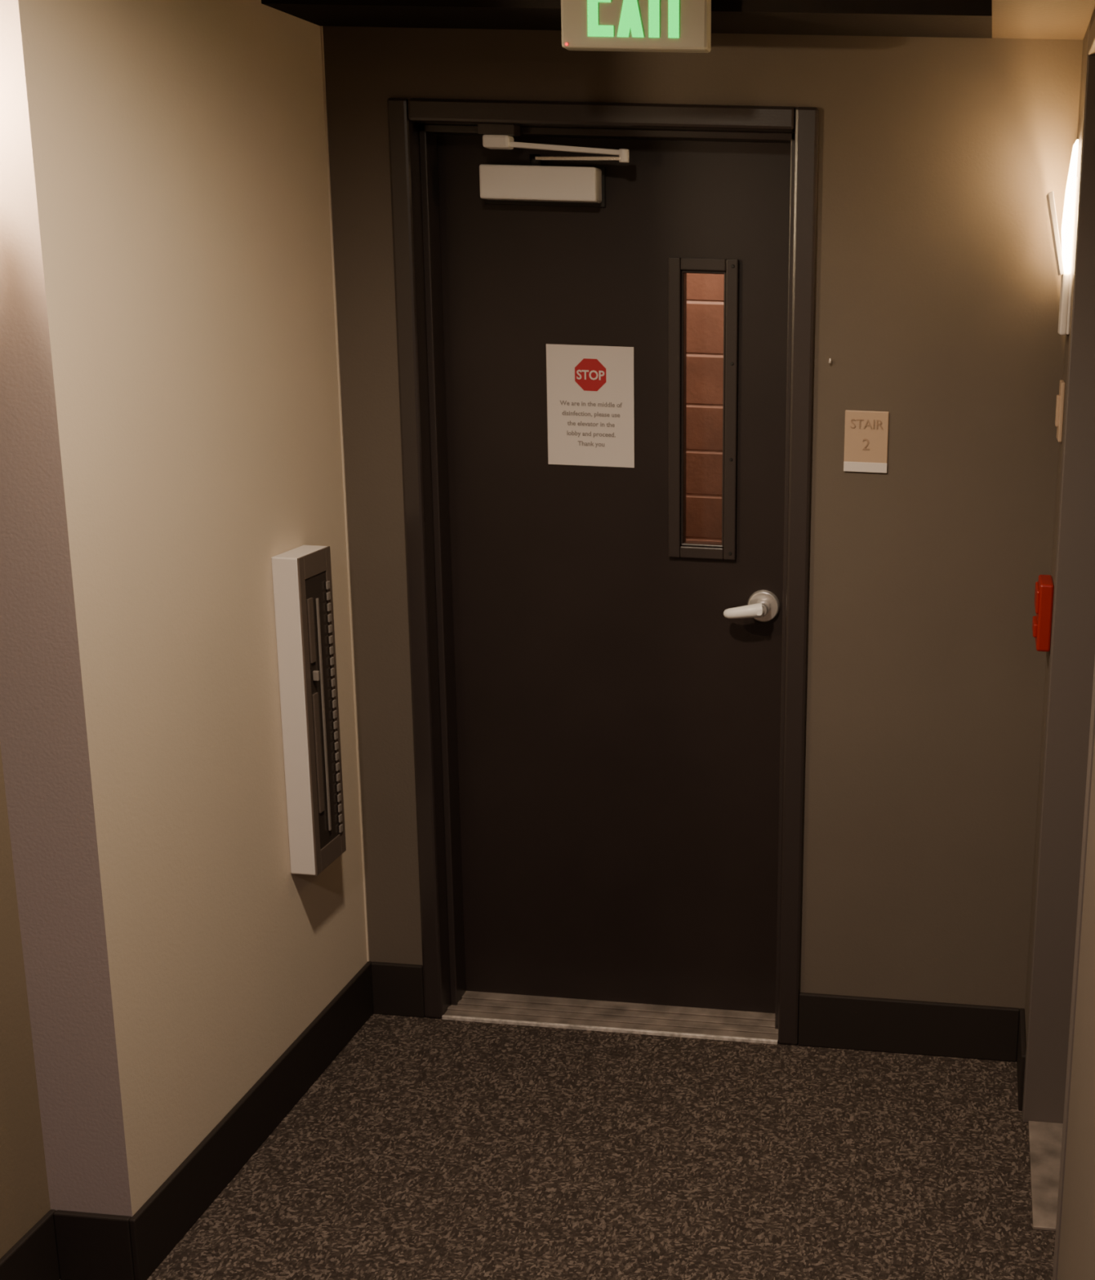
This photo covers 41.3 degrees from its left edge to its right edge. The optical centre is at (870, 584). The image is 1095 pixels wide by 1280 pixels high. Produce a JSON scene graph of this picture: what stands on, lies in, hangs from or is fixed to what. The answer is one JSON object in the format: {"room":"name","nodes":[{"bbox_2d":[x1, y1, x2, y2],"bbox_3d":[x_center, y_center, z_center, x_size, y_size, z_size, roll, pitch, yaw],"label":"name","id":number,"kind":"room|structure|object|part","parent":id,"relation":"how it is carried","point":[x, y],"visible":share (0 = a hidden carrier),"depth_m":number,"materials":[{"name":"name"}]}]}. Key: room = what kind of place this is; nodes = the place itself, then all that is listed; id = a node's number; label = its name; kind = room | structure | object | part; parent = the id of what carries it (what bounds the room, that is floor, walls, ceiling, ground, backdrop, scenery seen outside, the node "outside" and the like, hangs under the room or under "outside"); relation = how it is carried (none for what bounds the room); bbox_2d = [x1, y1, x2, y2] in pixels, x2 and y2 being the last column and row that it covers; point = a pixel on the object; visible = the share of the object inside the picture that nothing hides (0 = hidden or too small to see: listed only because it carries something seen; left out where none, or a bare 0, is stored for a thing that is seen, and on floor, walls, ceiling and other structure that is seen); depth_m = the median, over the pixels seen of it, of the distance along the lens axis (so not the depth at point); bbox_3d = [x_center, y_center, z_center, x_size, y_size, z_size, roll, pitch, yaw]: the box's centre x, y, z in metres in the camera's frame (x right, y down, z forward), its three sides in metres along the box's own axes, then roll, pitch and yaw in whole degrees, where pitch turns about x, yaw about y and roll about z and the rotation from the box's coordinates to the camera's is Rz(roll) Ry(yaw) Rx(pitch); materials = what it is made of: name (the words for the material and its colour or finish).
{"room":"building corridor","nodes":[
{"label":"building corridor","id":0,"kind":"room"},
{"bbox_2d":[0,745,50,1258],"bbox_3d":[-1.673,0.372,0.517,0.120,2.620,3.626,3,12,4],"label":"wall","id":1,"kind":"structure","parent":0,"point":[24,1200],"depth_m":2.41,"materials":[{"name":"brown paint"}]},
{"bbox_2d":[0,0,367,1217],"bbox_3d":[-1.398,-0.108,2.751,0.276,2.620,0.974,3,12,4],"label":"wall","id":2,"kind":"structure","parent":0,"point":[170,426],"depth_m":2.51,"materials":[{"name":"beige paint"}]},
{"bbox_2d":[0,960,373,1279],"bbox_3d":[-1.526,1.488,1.245,0.168,0.139,4.600,3,12,4],"label":"baseboard","id":3,"kind":"structure","parent":2,"relation":"attached to","point":[91,1246],"depth_m":2.68,"materials":[{"name":"black rubber"}]},
{"bbox_2d":[271,545,346,875],"bbox_3d":[-1.219,0.276,3.034,0.073,0.709,0.140,3,12,4],"label":"fire extinguisher cabinet","id":4,"kind":"object","parent":2,"relation":"attached to","point":[302,584],"visible":1,"depth_m":3.00,"materials":[{"name":"white metal"}]},
{"bbox_3d":[-1.189,0.196,2.977,0.012,0.022,0.008,3,12,4],"label":"pull handle","id":5,"kind":"part","parent":4,"relation":"part of","materials":[{"name":"grey metal"}]},
{"bbox_3d":[-1.197,0.277,3.032,0.004,0.709,0.140,3,12,4],"label":"door frame","id":6,"kind":"part","parent":4,"relation":"part of","materials":[{"name":"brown metal"}]},
{"bbox_3d":[-1.198,0.277,3.032,0.002,0.609,0.096,3,12,4],"label":"glass","id":7,"kind":"part","parent":4,"relation":"part of","materials":[{"name":"grey"}]},
{"bbox_2d":[320,26,368,961],"bbox_3d":[-1.219,-0.132,3.228,0.004,2.196,0.004,3,12,4],"label":"bead","id":8,"kind":"object","parent":2,"relation":"attached to","point":[321,27],"visible":1,"depth_m":3.20,"materials":[{"name":"beige paint"}]},
{"bbox_2d":[58,1013,1055,1279],"bbox_3d":[-0.631,1.634,1.218,2.208,0.080,4.880,3,12,4],"label":"floor","id":9,"kind":"structure","parent":0,"point":[427,1148],"depth_m":2.91,"materials":[{"name":"brown carpet"}]},
{"bbox_2d":[441,990,777,1044],"bbox_3d":[-0.642,1.083,3.516,0.846,0.013,0.174,3,12,4],"label":"threshold","id":10,"kind":"object","parent":9,"relation":"on","point":[734,1025],"depth_m":3.48,"materials":[{"name":"metal"}]},
{"bbox_2d":[1028,1120,1062,1231],"bbox_3d":[0.393,1.246,2.934,0.110,0.008,0.360,3,12,4],"label":"threshold","id":11,"kind":"object","parent":9,"relation":"on","point":[1045,1138],"depth_m":2.94,"materials":[{"name":"metal"}]},
{"bbox_2d":[322,26,1082,1008],"bbox_3d":[-0.490,-0.181,3.216,2.052,2.620,0.120,3,12,4],"label":"wall","id":12,"kind":"structure","parent":0,"point":[937,290],"depth_m":3.10,"materials":[{"name":"beige paint"}]},
{"bbox_2d":[386,97,818,1044],"bbox_3d":[-0.607,0.021,3.279,0.943,2.190,0.164,3,12,4],"label":"door frame","id":13,"kind":"structure","parent":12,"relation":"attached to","point":[405,116],"depth_m":3.14,"materials":[{"name":"black metal"}]},
{"bbox_2d":[418,124,795,1029],"bbox_3d":[-0.608,0.043,3.292,0.846,2.142,0.063,3,12,4],"label":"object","id":14,"kind":"object","parent":13,"relation":"attached to","point":[428,133],"visible":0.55,"depth_m":3.23,"materials":[{"name":"black metal"}]},
{"bbox_2d":[436,134,791,1013],"bbox_3d":[-0.607,0.034,3.310,0.840,2.125,0.117,3,12,4],"label":"leaf","id":15,"kind":"object","parent":13,"relation":"attached to","point":[619,733],"depth_m":3.33,"materials":[{"name":"black metal"}]},
{"bbox_2d":[477,123,629,207],"bbox_3d":[-0.701,-0.924,3.069,0.353,0.164,0.110,3,12,4],"label":"door closer","id":16,"kind":"object","parent":15,"relation":"attached to","point":[535,184],"depth_m":3.08,"materials":[{"name":"silver metal"}]},
{"bbox_3d":[-0.811,-0.992,3.031,0.080,0.022,0.044,3,12,4],"label":"arm shoe plate","id":17,"kind":"part","parent":16,"relation":"part of","materials":[{"name":"black metal"}]},
{"bbox_3d":[-0.736,-0.900,3.131,0.278,0.088,0.006,3,12,4],"label":"closer plate","id":18,"kind":"part","parent":16,"relation":"part of","materials":[{"name":"black plastic"}]},
{"bbox_3d":[-0.643,-0.939,3.061,0.221,0.008,0.020,6,13,17],"label":"closer arm","id":19,"kind":"part","parent":16,"relation":"part of","materials":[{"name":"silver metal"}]},
{"bbox_2d":[546,343,634,467],"bbox_3d":[-0.652,-0.414,3.230,0.206,0.279,0.003,3,12,4],"label":"notice","id":20,"kind":"object","parent":15,"relation":"attached to","point":[590,403],"visible":1,"depth_m":3.23,"materials":[{"name":"grey paper"}]},
{"bbox_2d":[668,257,738,559],"bbox_3d":[-0.386,-0.402,3.220,0.160,0.691,0.042,3,12,4],"label":"window frame","id":21,"kind":"structure","parent":15,"relation":"attached to","point":[677,277],"depth_m":3.20,"materials":[{"name":"black metal"}]},
{"bbox_3d":[-0.298,0.062,3.249,0.096,0.042,0.040,3,12,4],"label":"lever","id":22,"kind":"part","parent":15,"relation":"part of","materials":[{"name":"silver metal"}]},
{"bbox_3d":[-0.281,0.058,3.264,0.127,0.079,0.073,3,12,4],"label":"door lever handle","id":23,"kind":"part","parent":15,"relation":"part of","materials":[{"name":"silver metal"}]},
{"bbox_2d":[261,0,991,38],"bbox_3d":[-0.474,-1.282,2.785,1.444,0.286,0.246,3,12,4],"label":"ceiling","id":24,"kind":"structure","parent":12,"relation":"attached to","point":[965,19],"depth_m":2.75,"materials":[{"name":"black paint"}]},
{"bbox_2d":[370,961,1019,1062],"bbox_3d":[-0.445,1.048,3.410,1.608,0.139,0.012,3,12,4],"label":"baseboard","id":25,"kind":"structure","parent":12,"relation":"attached to","point":[981,1032],"depth_m":3.37,"materials":[{"name":"black rubber"}]},
{"bbox_2d":[843,409,888,473],"bbox_3d":[-0.010,-0.317,3.080,0.097,0.136,0.006,3,12,4],"label":"sign","id":26,"kind":"object","parent":12,"relation":"attached to","point":[865,432],"visible":1,"depth_m":3.08,"materials":[{"name":"beige plastic"}]},
{"bbox_2d":[685,273,724,542],"bbox_3d":[-0.384,-0.517,4.766,2.600,2.780,0.103,3,12,4],"label":"wall","id":27,"kind":"structure","parent":0,"point":[704,291],"depth_m":4.71,"materials":[{"name":"brown brick"}]},
{"bbox_2d":[991,0,1094,39],"bbox_3d":[-0.643,-0.863,0.659,2.028,0.365,4.600,3,12,4],"label":"ceiling","id":28,"kind":"structure","parent":0,"point":[1064,20],"depth_m":2.65,"materials":[{"name":"brown paint"}]},
{"bbox_2d":[560,0,711,53],"bbox_3d":[-0.448,-1.207,2.634,0.286,0.365,0.065,3,12,4],"label":"exit sign","id":29,"kind":"object","parent":28,"relation":"hanging from","point":[677,26],"visible":1,"depth_m":2.65,"materials":[{"name":"beige plastic"}]},
{"bbox_2d":[1024,8,1094,1279],"bbox_3d":[0.269,0.362,0.844,0.120,2.620,4.600,3,12,4],"label":"wall","id":30,"kind":"structure","parent":0,"point":[1076,1259],"depth_m":1.79,"materials":[{"name":"beige paint"}]},
{"bbox_2d":[1016,1008,1026,1111],"bbox_3d":[0.165,1.570,1.114,0.012,0.139,4.600,3,12,4],"label":"baseboard","id":31,"kind":"structure","parent":30,"relation":"attached to","point":[1021,1044],"depth_m":3.19,"materials":[{"name":"black rubber"}]},
{"bbox_2d":[1031,574,1053,651],"bbox_3d":[0.373,0.062,3.018,0.038,0.148,0.110,3,12,4],"label":"alarm pull station","id":32,"kind":"object","parent":30,"relation":"attached to","point":[1044,587],"visible":1,"depth_m":2.97,"materials":[{"name":"red plastic"}]},
{"bbox_2d":[1022,17,1094,1279],"bbox_3d":[0.404,0.192,2.369,0.143,2.310,1.105,3,12,4],"label":"room door","id":33,"kind":"structure","parent":30,"relation":"in","point":[1069,730],"depth_m":2.88,"materials":[{"name":"grey"}]},
{"bbox_2d":[1054,380,1065,442],"bbox_3d":[0.401,-0.369,2.954,0.014,0.125,0.080,3,12,4],"label":"light switch","id":34,"kind":"object","parent":30,"relation":"attached to","point":[1060,398],"visible":1,"depth_m":2.92,"materials":[{"name":"beige plastic"}]},
{"bbox_2d":[1045,139,1078,335],"bbox_3d":[0.387,-0.706,2.846,0.060,0.382,0.130,3,12,4],"label":"wall sconce","id":35,"kind":"object","parent":30,"relation":"attached to","point":[1064,264],"visible":0.99,"depth_m":2.80,"materials":[{"name":"white glass"}]},
{"bbox_3d":[0.378,-0.718,2.844,0.042,0.163,0.100,3,12,4],"label":"blade","id":36,"kind":"part","parent":35,"relation":"part of","materials":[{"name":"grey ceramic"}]},
{"bbox_2d":[1061,139,1078,273],"bbox_3d":[0.403,-0.766,2.832,0.018,0.258,0.130,3,12,4],"label":"diffuser","id":37,"kind":"object","parent":35,"relation":"attached to","point":[1069,211],"depth_m":2.78,"materials":[{"name":"beige glass"}]}
]}

